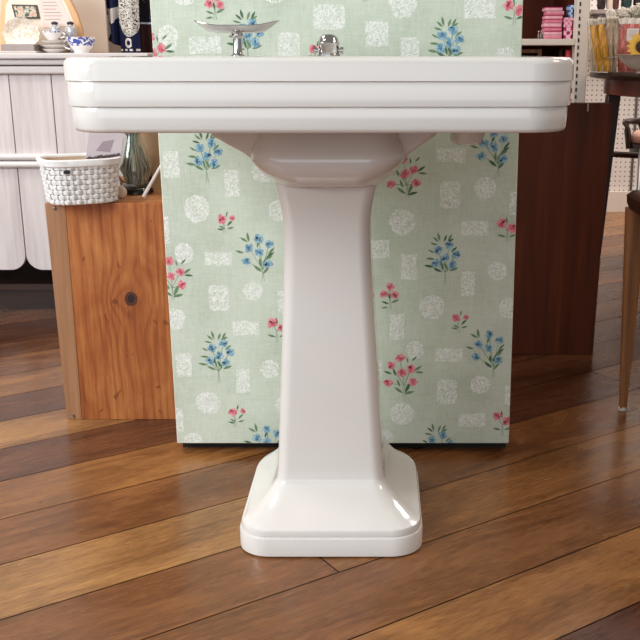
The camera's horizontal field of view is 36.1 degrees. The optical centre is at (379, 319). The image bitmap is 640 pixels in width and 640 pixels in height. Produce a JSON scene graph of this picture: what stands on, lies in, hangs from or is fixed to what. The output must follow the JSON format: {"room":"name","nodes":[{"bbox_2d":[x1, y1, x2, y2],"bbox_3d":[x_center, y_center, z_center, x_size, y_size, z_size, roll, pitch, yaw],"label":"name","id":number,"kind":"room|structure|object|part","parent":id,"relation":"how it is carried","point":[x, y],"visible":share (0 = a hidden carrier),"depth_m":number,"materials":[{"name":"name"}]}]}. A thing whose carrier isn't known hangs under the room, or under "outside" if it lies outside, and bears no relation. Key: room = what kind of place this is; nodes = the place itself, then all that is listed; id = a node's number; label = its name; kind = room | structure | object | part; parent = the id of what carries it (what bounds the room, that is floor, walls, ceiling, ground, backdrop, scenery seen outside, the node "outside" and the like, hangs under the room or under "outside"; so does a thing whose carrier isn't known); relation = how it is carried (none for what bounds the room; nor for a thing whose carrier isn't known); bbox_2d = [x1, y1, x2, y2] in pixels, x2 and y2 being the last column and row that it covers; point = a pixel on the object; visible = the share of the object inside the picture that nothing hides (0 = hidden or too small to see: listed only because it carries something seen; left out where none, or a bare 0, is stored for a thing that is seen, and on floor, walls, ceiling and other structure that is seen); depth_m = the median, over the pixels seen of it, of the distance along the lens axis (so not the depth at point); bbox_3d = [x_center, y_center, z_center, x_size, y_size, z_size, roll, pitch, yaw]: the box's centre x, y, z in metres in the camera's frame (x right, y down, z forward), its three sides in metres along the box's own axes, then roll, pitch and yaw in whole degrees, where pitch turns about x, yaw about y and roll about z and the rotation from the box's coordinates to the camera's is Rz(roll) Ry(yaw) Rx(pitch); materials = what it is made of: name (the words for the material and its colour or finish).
{"room":"home goods shop","nodes":[
{"label":"home goods shop","id":0,"kind":"room"},
{"bbox_2d":[0,0,120,52],"bbox_3d":[-1.920,-1.602,3.563,4.560,2.900,0.120,0,15,0],"label":"wall","id":1,"kind":"structure","parent":0,"point":[113,48],"depth_m":3.66,"materials":[{"name":"beige paint"}]},
{"bbox_2d":[0,212,639,639],"bbox_3d":[0.000,0.135,2.716,18.000,0.003,15.168,0,15,0],"label":"floor","id":2,"kind":"structure","parent":0,"point":[111,529],"depth_m":1.79,"materials":[{"name":"brown wood"}]},
{"bbox_2d":[0,53,152,308],"bbox_3d":[-1.258,-0.482,3.370,1.094,0.842,0.525,0,15,0],"label":"base cabinet","id":3,"kind":"object","parent":2,"relation":"on","point":[36,117],"visible":0.26,"depth_m":3.12,"materials":[{"name":"white paint"}]},
{"bbox_3d":[-1.398,-0.496,3.122,0.754,0.020,0.021,0,15,0],"label":"rail","id":4,"kind":"part","parent":3,"relation":"part of","materials":[{"name":"white paint"}]},
{"bbox_2d":[0,44,47,52],"bbox_3d":[-1.155,-0.880,3.175,0.120,0.028,0.118,0,15,0],"label":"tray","id":5,"kind":"object","parent":3,"relation":"on","point":[5,48],"visible":0.85,"depth_m":3.12,"materials":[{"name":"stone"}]},
{"bbox_2d":[2,17,39,43],"bbox_3d":[-1.157,-0.928,3.169,0.122,0.098,0.021,0,15,0],"label":"plate","id":6,"kind":"object","parent":5,"relation":"on","point":[22,30],"visible":0.89,"depth_m":3.17,"materials":[{"name":"white ceramic"}]},
{"bbox_3d":[-1.398,-0.518,3.116,0.754,0.020,0.021,0,15,0],"label":"rail","id":7,"kind":"part","parent":3,"relation":"part of","materials":[{"name":"white paint"}]},
{"bbox_2d":[0,260,53,289],"bbox_3d":[-1.258,-0.163,3.486,0.994,0.020,0.390,0,15,0],"label":"shelf","id":8,"kind":"object","parent":3,"relation":"attached to","point":[26,277],"depth_m":3.36,"materials":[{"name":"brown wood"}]},
{"bbox_3d":[-1.258,-0.779,3.055,1.054,0.024,0.036,0,15,0],"label":"moulding","id":9,"kind":"part","parent":3,"relation":"part of","materials":[{"name":"white wood"}]},
{"bbox_3d":[-1.258,-0.802,3.045,1.064,0.018,0.042,0,15,0],"label":"moulding","id":10,"kind":"part","parent":3,"relation":"part of","materials":[{"name":"white wood"}]},
{"bbox_2d":[0,0,84,52],"bbox_3d":[-1.120,-1.016,3.221,0.281,0.266,0.030,0,15,0],"label":"sign","id":11,"kind":"object","parent":3,"relation":"on","point":[42,13],"visible":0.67,"depth_m":3.21,"materials":[{"name":"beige paper"}]},
{"bbox_2d":[11,4,39,18],"bbox_3d":[-1.161,-1.010,3.212,0.088,0.046,0.006,0,15,0],"label":"picture frame","id":12,"kind":"object","parent":11,"relation":"attached to","point":[29,11],"depth_m":3.21,"materials":[{"name":"black wood"}]},
{"bbox_2d":[14,6,36,16],"bbox_3d":[-1.161,-1.009,3.209,0.075,0.035,0.002,0,15,0],"label":"picture","id":13,"kind":"object","parent":11,"relation":"attached to","point":[19,11],"depth_m":3.21},
{"bbox_2d":[42,49,66,52],"bbox_3d":[-1.052,-0.871,3.172,0.083,0.013,0.083,0,15,0],"label":"saucer","id":14,"kind":"object","parent":3,"relation":"on","point":[46,50],"visible":0.9,"depth_m":3.15,"materials":[{"name":"white ceramic"}]},
{"bbox_2d":[38,44,68,48],"bbox_3d":[-1.052,-0.884,3.169,0.098,0.013,0.098,0,15,0],"label":"saucer","id":15,"kind":"object","parent":14,"relation":"on","point":[47,46],"visible":0.98,"depth_m":3.14,"materials":[{"name":"white ceramic"}]},
{"bbox_2d":[39,40,66,43],"bbox_3d":[-1.052,-0.897,3.165,0.098,0.013,0.098,0,15,0],"label":"saucer","id":16,"kind":"object","parent":15,"relation":"on","point":[43,41],"visible":0.75,"depth_m":3.13,"materials":[{"name":"white ceramic"}]},
{"bbox_2d":[42,31,65,39],"bbox_3d":[-1.056,-0.918,3.160,0.067,0.027,0.067,13,20,39],"label":"teacup","id":17,"kind":"object","parent":16,"relation":"on","point":[50,35],"visible":1,"depth_m":3.14,"materials":[{"name":"white ceramic"}]},
{"bbox_2d":[49,21,60,30],"bbox_3d":[-1.060,-0.924,3.205,0.039,0.099,0.039,0,15,0],"label":"glass jar","id":18,"kind":"object","parent":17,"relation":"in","point":[54,27],"visible":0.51,"depth_m":3.19,"materials":[{"name":"glass"}]},
{"bbox_2d":[65,21,76,52],"bbox_3d":[-1.009,-0.924,3.205,0.039,0.099,0.039,0,15,0],"label":"glass jar","id":19,"kind":"object","parent":3,"relation":"on","point":[70,30],"visible":0.77,"depth_m":3.19,"materials":[{"name":"glass"}]},
{"bbox_2d":[63,37,95,52],"bbox_3d":[-0.959,-0.883,3.148,0.095,0.049,0.095,13,20,39],"label":"teacup","id":20,"kind":"object","parent":3,"relation":"on","point":[77,44],"visible":1,"depth_m":3.12,"materials":[{"name":"white ceramic"}]},
{"bbox_2d":[72,0,108,52],"bbox_3d":[-1.077,-1.102,3.438,0.230,0.318,0.015,0,15,0],"label":"board","id":21,"kind":"object","parent":3,"relation":"on","point":[92,13],"visible":0.44,"depth_m":3.44,"materials":[{"name":"beige wood"}]},
{"bbox_2d":[45,185,175,418],"bbox_3d":[-0.591,-0.052,2.409,0.324,0.518,0.305,0,15,0],"label":"wooden cabinet","id":22,"kind":"object","parent":2,"relation":"on","point":[108,260],"visible":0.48,"depth_m":2.26,"materials":[{"name":"brown wood"}]},
{"bbox_2d":[36,153,120,204],"bbox_3d":[-0.674,-0.318,2.206,0.178,0.100,0.163,-7,17,-25],"label":"woven basket","id":23,"kind":"object","parent":22,"relation":"on","point":[67,178],"visible":0.95,"depth_m":2.15,"materials":[{"name":"white paint"}]},
{"bbox_2d":[87,153,119,158],"bbox_3d":[-0.617,-0.366,2.189,0.076,0.016,0.009,0,15,0],"label":"trim","id":24,"kind":"structure","parent":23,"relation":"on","point":[117,154],"depth_m":2.19,"materials":[{"name":"grey fabric"}]},
{"bbox_2d":[86,132,123,158],"bbox_3d":[-0.617,-0.382,2.192,0.097,0.102,0.003,0,15,0],"label":"paper packet","id":25,"kind":"object","parent":23,"relation":"in","point":[103,144],"visible":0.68,"depth_m":2.19,"materials":[{"name":"white paper"}]},
{"bbox_2d":[118,185,126,198],"bbox_3d":[-0.596,-0.294,2.252,0.030,0.031,0.020,0,15,0],"label":"shell ornament","id":26,"kind":"object","parent":22,"relation":"on","point":[122,192],"visible":0.77,"depth_m":2.25,"materials":[{"name":"beige"}]},
{"bbox_2d":[119,133,153,194],"bbox_3d":[-0.584,-0.381,2.327,0.083,0.160,0.083,0,15,0],"label":"glass vase","id":27,"kind":"object","parent":22,"relation":"on","point":[135,169],"visible":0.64,"depth_m":2.30,"materials":[{"name":"green"}]},
{"bbox_2d":[140,133,161,189],"bbox_3d":[-0.553,-0.426,2.405,0.097,0.206,0.065,0,15,0],"label":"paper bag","id":28,"kind":"object","parent":22,"relation":"on","point":[150,140],"visible":0.02,"depth_m":2.38,"materials":[{"name":"brown paper"}]},
{"bbox_2d":[142,165,159,197],"bbox_3d":[-0.521,-0.325,2.254,0.065,0.083,0.008,-14,20,-41],"label":"stick","id":29,"kind":"object","parent":22,"relation":"on","point":[146,191],"visible":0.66,"depth_m":2.25,"materials":[{"name":"paint"}]},
{"bbox_2d":[63,56,573,556],"bbox_3d":[-0.086,-0.025,1.706,0.725,0.838,0.545,0,15,0],"label":"pedestal sink","id":30,"kind":"object","parent":2,"relation":"on","point":[327,131],"visible":1,"depth_m":1.58,"materials":[{"name":"white ceramic"}]},
{"bbox_2d":[193,20,279,55],"bbox_3d":[-0.243,-0.481,1.672,0.148,0.059,0.084,0,15,0],"label":"soap dish","id":31,"kind":"object","parent":30,"relation":"on","point":[236,31],"visible":1,"depth_m":1.65,"materials":[{"name":"silver metal"}]},
{"bbox_3d":[-0.243,-0.499,1.667,0.148,0.022,0.084,0,15,0],"label":"dish","id":32,"kind":"part","parent":31,"relation":"part of","materials":[{"name":"white ceramic"}]},
{"bbox_3d":[-0.243,-0.473,1.674,0.032,0.044,0.032,0,15,0],"label":"stem","id":33,"kind":"part","parent":31,"relation":"part of","materials":[{"name":"silver metal"}]},
{"bbox_2d":[63,56,573,132],"bbox_3d":[-0.086,-0.371,1.578,0.725,0.102,0.480,0,15,0],"label":"basin","id":34,"kind":"object","parent":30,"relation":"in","point":[107,94],"depth_m":1.35,"materials":[{"name":"white ceramic"}]},
{"bbox_2d":[314,34,343,55],"bbox_3d":[-0.086,-0.465,1.656,0.050,0.036,0.039,0,15,0],"label":"faucet","id":35,"kind":"object","parent":30,"relation":"on","point":[328,44],"visible":1,"depth_m":1.64,"materials":[{"name":"silver metal"}]},
{"bbox_2d":[150,0,522,446],"bbox_3d":[-0.083,-0.356,2.004,0.728,1.320,0.075,0,15,0],"label":"panel","id":36,"kind":"object","parent":2,"relation":"on","point":[443,225],"visible":0.71,"depth_m":2.02,"materials":[{"name":"green fabric"}]},
{"bbox_2d":[521,0,589,101],"bbox_3d":[0.212,-0.809,3.127,0.812,1.600,0.421,0,15,0],"label":"shelving unit","id":37,"kind":"object","parent":2,"relation":"on","point":[532,19],"visible":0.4,"depth_m":2.94,"materials":[{"name":"white paint"}]},
{"bbox_2d":[521,49,541,55],"bbox_3d":[0.422,-0.797,3.172,0.182,0.154,0.100,0,15,0],"label":"wooden crate","id":38,"kind":"object","parent":37,"relation":"on","point":[538,51],"visible":0.18,"depth_m":3.11,"materials":[{"name":"brown wood"}]},
{"bbox_3d":[0.422,-0.854,3.114,0.170,0.011,0.012,0,15,0],"label":"rail","id":39,"kind":"part","parent":38,"relation":"part of","materials":[{"name":"brown wood"}]},
{"bbox_3d":[0.507,-0.786,3.130,0.012,0.154,0.012,0,15,0],"label":"post","id":40,"kind":"part","parent":38,"relation":"part of","materials":[{"name":"brown wood"}]},
{"bbox_3d":[0.210,-0.886,3.314,0.808,1.550,0.020,0,15,0],"label":"panel","id":41,"kind":"part","parent":37,"relation":"part of","materials":[{"name":"brown wood"}]},
{"bbox_3d":[0.218,-0.877,3.100,0.725,0.018,0.396,0,15,0],"label":"shelf","id":42,"kind":"part","parent":37,"relation":"part of","materials":[{"name":"white paint"}]},
{"bbox_2d":[542,35,561,38],"bbox_3d":[0.523,-0.862,2.988,0.053,0.011,0.060,0,15,0],"label":"packet","id":43,"kind":"object","parent":37,"relation":"on","point":[545,36],"visible":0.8,"depth_m":2.96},
{"bbox_2d":[542,31,561,34],"bbox_3d":[0.523,-0.874,2.985,0.053,0.011,0.060,0,15,0],"label":"packet","id":44,"kind":"object","parent":43,"relation":"on","point":[545,32],"visible":0.82,"depth_m":2.96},
{"bbox_2d":[541,27,561,30],"bbox_3d":[0.522,-0.885,2.982,0.053,0.011,0.060,0,15,0],"label":"packet","id":45,"kind":"object","parent":44,"relation":"on","point":[543,28],"visible":0.92,"depth_m":2.95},
{"bbox_2d":[541,23,561,26],"bbox_3d":[0.521,-0.896,2.979,0.053,0.011,0.060,0,15,0],"label":"packet","id":46,"kind":"object","parent":45,"relation":"on","point":[543,24],"visible":0.95,"depth_m":2.95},
{"bbox_2d":[542,19,561,22],"bbox_3d":[0.523,-0.907,2.976,0.053,0.011,0.060,0,15,0],"label":"packet","id":47,"kind":"object","parent":46,"relation":"on","point":[544,20],"visible":0.93,"depth_m":2.95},
{"bbox_2d":[542,15,562,19],"bbox_3d":[0.523,-0.918,2.973,0.053,0.011,0.060,0,15,0],"label":"packet","id":48,"kind":"object","parent":47,"relation":"on","point":[544,16],"visible":0.93,"depth_m":2.94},
{"bbox_2d":[544,11,563,14],"bbox_3d":[0.527,-0.929,2.970,0.053,0.011,0.060,0,15,0],"label":"packet","id":49,"kind":"object","parent":48,"relation":"on","point":[546,12],"visible":0.91,"depth_m":2.94,"materials":[{"name":"pink paper"}]},
{"bbox_2d":[542,7,562,11],"bbox_3d":[0.522,-0.940,2.967,0.053,0.011,0.060,0,15,0],"label":"packet","id":50,"kind":"object","parent":49,"relation":"on","point":[544,9],"visible":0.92,"depth_m":2.94,"materials":[{"name":"pink paper"}]},
{"bbox_2d":[559,49,564,56],"bbox_3d":[0.566,-0.768,3.064,0.018,0.154,0.018,0,15,0],"label":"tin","id":51,"kind":"object","parent":37,"relation":"on","point":[561,51],"visible":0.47,"depth_m":3.04,"materials":[{"name":"black metal"}]},
{"bbox_3d":[0.578,-0.837,3.135,0.004,1.550,0.350,0,15,0],"label":"panel","id":52,"kind":"part","parent":37,"relation":"part of","materials":[{"name":"white metal"}]},
{"bbox_2d":[562,28,572,38],"bbox_3d":[0.572,-0.870,2.976,0.036,0.033,0.062,0,15,0],"label":"patterned box","id":53,"kind":"object","parent":37,"relation":"on","point":[566,32],"visible":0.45,"depth_m":2.95,"materials":[{"name":"pink cardboard"}]},
{"bbox_3d":[0.572,-0.881,2.973,0.036,0.011,0.062,0,15,0],"label":"lid","id":54,"kind":"part","parent":53,"relation":"part of","materials":[{"name":"pink cardboard"}]},
{"bbox_2d":[562,18,573,27],"bbox_3d":[0.570,-0.900,2.968,0.036,0.028,0.062,0,15,0],"label":"patterned box","id":55,"kind":"object","parent":53,"relation":"on","point":[566,22],"visible":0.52,"depth_m":2.94,"materials":[{"name":"pink cardboard"}]},
{"bbox_3d":[0.570,-0.909,2.965,0.036,0.009,0.062,0,15,0],"label":"lid","id":56,"kind":"part","parent":55,"relation":"part of","materials":[{"name":"pink cardboard"}]},
{"bbox_2d":[566,5,573,17],"bbox_3d":[0.578,-0.931,2.959,0.022,0.035,0.062,0,15,0],"label":"patterned box","id":57,"kind":"object","parent":55,"relation":"on","point":[569,8],"visible":0.68,"depth_m":2.94,"materials":[{"name":"blue cardboard"}]},
{"bbox_3d":[0.578,-0.943,2.956,0.022,0.011,0.062,0,15,0],"label":"lid","id":58,"kind":"part","parent":57,"relation":"part of","materials":[{"name":"blue cardboard"}]},
{"bbox_2d":[565,50,570,57],"bbox_3d":[0.572,-0.746,2.990,0.022,0.150,0.022,0,15,0],"label":"tin","id":59,"kind":"object","parent":37,"relation":"on","point":[567,52],"visible":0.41,"depth_m":2.96,"materials":[{"name":"red metal"}]},
{"bbox_2d":[512,102,612,353],"bbox_3d":[0.464,-0.248,2.760,0.332,0.712,0.036,0,15,0],"label":"wooden cabinet","id":60,"kind":"object","parent":2,"relation":"on","point":[562,175],"visible":0.56,"depth_m":2.74,"materials":[{"name":"brown wood"}]},
{"bbox_2d":[589,69,639,248],"bbox_3d":[1.069,-0.345,2.964,0.900,0.791,0.900,0,15,0],"label":"round table","id":61,"kind":"object","parent":2,"relation":"on","point":[617,84],"visible":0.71,"depth_m":2.83,"materials":[{"name":"brown wood"}]},
{"bbox_2d":[587,20,596,70],"bbox_3d":[0.603,-0.776,2.772,0.042,0.142,0.026,0,15,0],"label":"packet","id":62,"kind":"object","parent":61,"relation":"on","point":[593,67],"visible":0.48,"depth_m":2.77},
{"bbox_2d":[589,18,603,71],"bbox_3d":[0.606,-0.767,2.734,0.054,0.144,0.026,0,15,0],"label":"packet","id":63,"kind":"object","parent":61,"relation":"on","point":[593,25],"visible":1,"depth_m":2.72,"materials":[{"name":"yellow plastic"}]},
{"bbox_2d":[597,17,609,71],"bbox_3d":[0.622,-0.765,2.724,0.046,0.146,0.026,0,15,0],"label":"packet","id":64,"kind":"object","parent":61,"relation":"on","point":[600,21],"visible":0.99,"depth_m":2.71,"materials":[{"name":"yellow plastic"}]},
{"bbox_2d":[607,16,613,71],"bbox_3d":[0.642,-0.772,2.743,0.024,0.149,0.026,0,15,0],"label":"packet","id":65,"kind":"object","parent":61,"relation":"on","point":[609,19],"visible":0.84,"depth_m":2.73,"materials":[{"name":"beige plastic"}]},
{"bbox_3d":[0.671,-0.312,2.973,0.064,0.724,0.038,0,15,0],"label":"leg","id":66,"kind":"part","parent":61,"relation":"part of","materials":[{"name":"brown wood"}]},
{"bbox_2d":[605,9,619,31],"bbox_3d":[0.681,-0.824,2.884,0.040,0.175,0.045,0,15,0],"label":"flower spray","id":67,"kind":"object","parent":61,"relation":"on","point":[609,13],"visible":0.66,"depth_m":2.85,"materials":[{"name":"white plant"}]},
{"bbox_2d":[612,16,618,71],"bbox_3d":[0.659,-0.775,2.752,0.020,0.149,0.026,0,15,0],"label":"packet","id":68,"kind":"object","parent":61,"relation":"on","point":[615,19],"visible":0.98,"depth_m":2.74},
{"bbox_2d":[618,7,631,25],"bbox_3d":[0.715,-0.827,2.884,0.042,0.181,0.047,0,15,0],"label":"flower spray","id":69,"kind":"object","parent":61,"relation":"on","point":[623,11],"visible":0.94,"depth_m":2.85,"materials":[{"name":"white plant"}]},
{"bbox_2d":[613,54,639,72],"bbox_3d":[0.702,-0.673,2.574,0.176,0.048,0.176,0,15,0],"label":"dish","id":70,"kind":"object","parent":61,"relation":"on","point":[632,62],"visible":0.98,"depth_m":2.54,"materials":[{"name":"beige ceramic"}]},
{"bbox_2d":[627,33,639,54],"bbox_3d":[0.683,-0.713,2.560,0.070,0.077,0.030,-4,16,-14],"label":"bloom","id":71,"kind":"object","parent":70,"relation":"on","point":[634,45],"visible":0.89,"depth_m":2.56,"materials":[{"name":"yellow plant"}]},
{"bbox_2d":[618,17,639,71],"bbox_3d":[0.715,-0.773,2.752,0.101,0.147,0.034,0,15,0],"label":"packet","id":72,"kind":"object","parent":61,"relation":"on","point":[629,27],"visible":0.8,"depth_m":2.74,"materials":[{"name":"red plastic"}]},
{"bbox_2d":[629,3,639,18],"bbox_3d":[0.746,-0.832,2.881,0.042,0.192,0.044,0,15,0],"label":"flower spray","id":73,"kind":"object","parent":61,"relation":"on","point":[633,9],"visible":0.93,"depth_m":2.85,"materials":[{"name":"white plant"}]},
{"bbox_2d":[613,118,639,188],"bbox_3d":[1.194,-0.513,3.975,0.684,0.584,0.428,0,15,0],"label":"stool","id":74,"kind":"object","parent":2,"relation":"on","point":[632,141],"visible":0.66,"depth_m":3.89,"materials":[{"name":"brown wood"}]},
{"bbox_3d":[1.194,-0.764,4.000,0.450,0.113,0.246,0,15,0],"label":"rail","id":75,"kind":"part","parent":74,"relation":"part of","materials":[{"name":"brown wood"}]},
{"bbox_3d":[1.194,-0.680,3.909,0.390,0.055,0.390,0,15,0],"label":"seat frame","id":76,"kind":"part","parent":74,"relation":"part of","materials":[{"name":"brown wood"}]},
{"bbox_2d":[631,130,639,143],"bbox_3d":[1.194,-0.731,3.895,0.380,0.053,0.380,0,15,0],"label":"cushion","id":77,"kind":"object","parent":74,"relation":"on","point":[635,137],"depth_m":3.87,"materials":[{"name":"pink fabric"}]},
{"bbox_2d":[618,150,639,410],"bbox_3d":[0.811,-0.151,2.096,0.488,0.875,0.463,0,15,0],"label":"wooden chair","id":78,"kind":"object","parent":2,"relation":"on","point":[631,261],"visible":1,"depth_m":2.31,"materials":[{"name":"brown wood"}]},
{"bbox_3d":[0.811,-0.229,2.075,0.488,0.050,0.463,0,15,0],"label":"seat","id":79,"kind":"part","parent":78,"relation":"part of","materials":[{"name":"brown leather"}]},
{"bbox_3d":[0.621,-0.437,2.238,0.067,0.282,0.017,-8,17,-26],"label":"post","id":80,"kind":"part","parent":78,"relation":"part of","materials":[{"name":"silver metal"}]},
{"bbox_2d":[574,0,639,190],"bbox_3d":[2.280,-2.014,5.068,3.840,2.900,0.120,0,15,0],"label":"wall","id":81,"kind":"structure","parent":0,"point":[621,167],"depth_m":5.26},
{"bbox_2d":[590,10,638,18],"bbox_3d":[1.377,-1.547,4.999,0.628,0.060,0.260,0,15,0],"label":"wall shelf","id":82,"kind":"object","parent":81,"relation":"attached to","point":[596,14],"visible":0.43,"depth_m":4.90,"materials":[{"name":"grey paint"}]},
{"bbox_2d":[597,0,605,9],"bbox_3d":[1.115,-1.630,4.924,0.045,0.140,0.045,0,15,0],"label":"enamel pot","id":83,"kind":"object","parent":82,"relation":"on","point":[601,4],"visible":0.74,"depth_m":4.92,"materials":[{"name":"brown metal"}]},
{"bbox_2d":[606,0,612,9],"bbox_3d":[1.155,-1.640,4.922,0.035,0.160,0.035,0,15,0],"label":"enamel pot","id":84,"kind":"object","parent":82,"relation":"on","point":[609,3],"visible":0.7,"depth_m":4.92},
{"bbox_2d":[613,0,618,9],"bbox_3d":[1.188,-1.649,4.919,0.033,0.180,0.033,0,15,0],"label":"enamel pot","id":85,"kind":"object","parent":82,"relation":"on","point":[615,2],"visible":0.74,"depth_m":4.92,"materials":[{"name":"brown metal"}]},
{"bbox_2d":[621,0,631,8],"bbox_3d":[1.241,-1.630,4.924,0.055,0.140,0.055,0,15,0],"label":"enamel pot","id":86,"kind":"object","parent":82,"relation":"on","point":[624,3],"visible":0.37,"depth_m":4.92,"materials":[{"name":"teal metal"}]},
{"bbox_2d":[633,0,639,8],"bbox_3d":[1.296,-1.640,4.922,0.045,0.160,0.045,0,15,0],"label":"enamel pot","id":87,"kind":"object","parent":82,"relation":"on","point":[634,1],"visible":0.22,"depth_m":4.92,"materials":[{"name":"beige metal"}]},
{"bbox_2d":[606,191,630,211],"bbox_3d":[2.330,-0.649,5.366,3.740,0.110,0.025,0,15,0],"label":"baseboard","id":88,"kind":"structure","parent":81,"relation":"attached to","point":[617,200],"depth_m":5.36,"materials":[{"name":"white paint"}]},
{"bbox_2d":[629,97,637,190],"bbox_3d":[1.370,-2.050,4.991,0.012,2.790,0.010,0,15,0],"label":"trim","id":89,"kind":"structure","parent":81,"relation":"attached to","point":[636,98],"depth_m":5.31,"materials":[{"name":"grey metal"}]},
{"bbox_3d":[-0.901,-1.330,3.499,0.208,0.016,0.148,0,15,0],"label":"rail","id":90,"kind":"object","parent":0,"visible":0},
{"bbox_2d":[106,0,120,45],"bbox_3d":[-0.944,-1.136,3.454,0.068,0.342,0.034,0,15,0],"label":"patterned cloth","id":91,"kind":"object","parent":90,"relation":"hanging from","point":[112,6],"visible":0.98,"depth_m":3.47,"materials":[{"name":"blue fabric"}]},
{"bbox_2d":[118,0,140,52],"bbox_3d":[-0.884,-1.119,3.433,0.075,0.364,0.034,0,15,0],"label":"patterned cloth","id":92,"kind":"object","parent":90,"relation":"hanging from","point":[129,23],"visible":0.93,"depth_m":3.45,"materials":[{"name":"blue fabric"}]},
{"bbox_2d":[139,0,152,52],"bbox_3d":[-0.829,-1.127,3.472,0.088,0.369,0.034,0,15,0],"label":"patterned cloth","id":93,"kind":"object","parent":90,"relation":"hanging from","point":[144,5],"visible":0.62,"depth_m":3.49,"materials":[{"name":"black fabric"}]}
]}

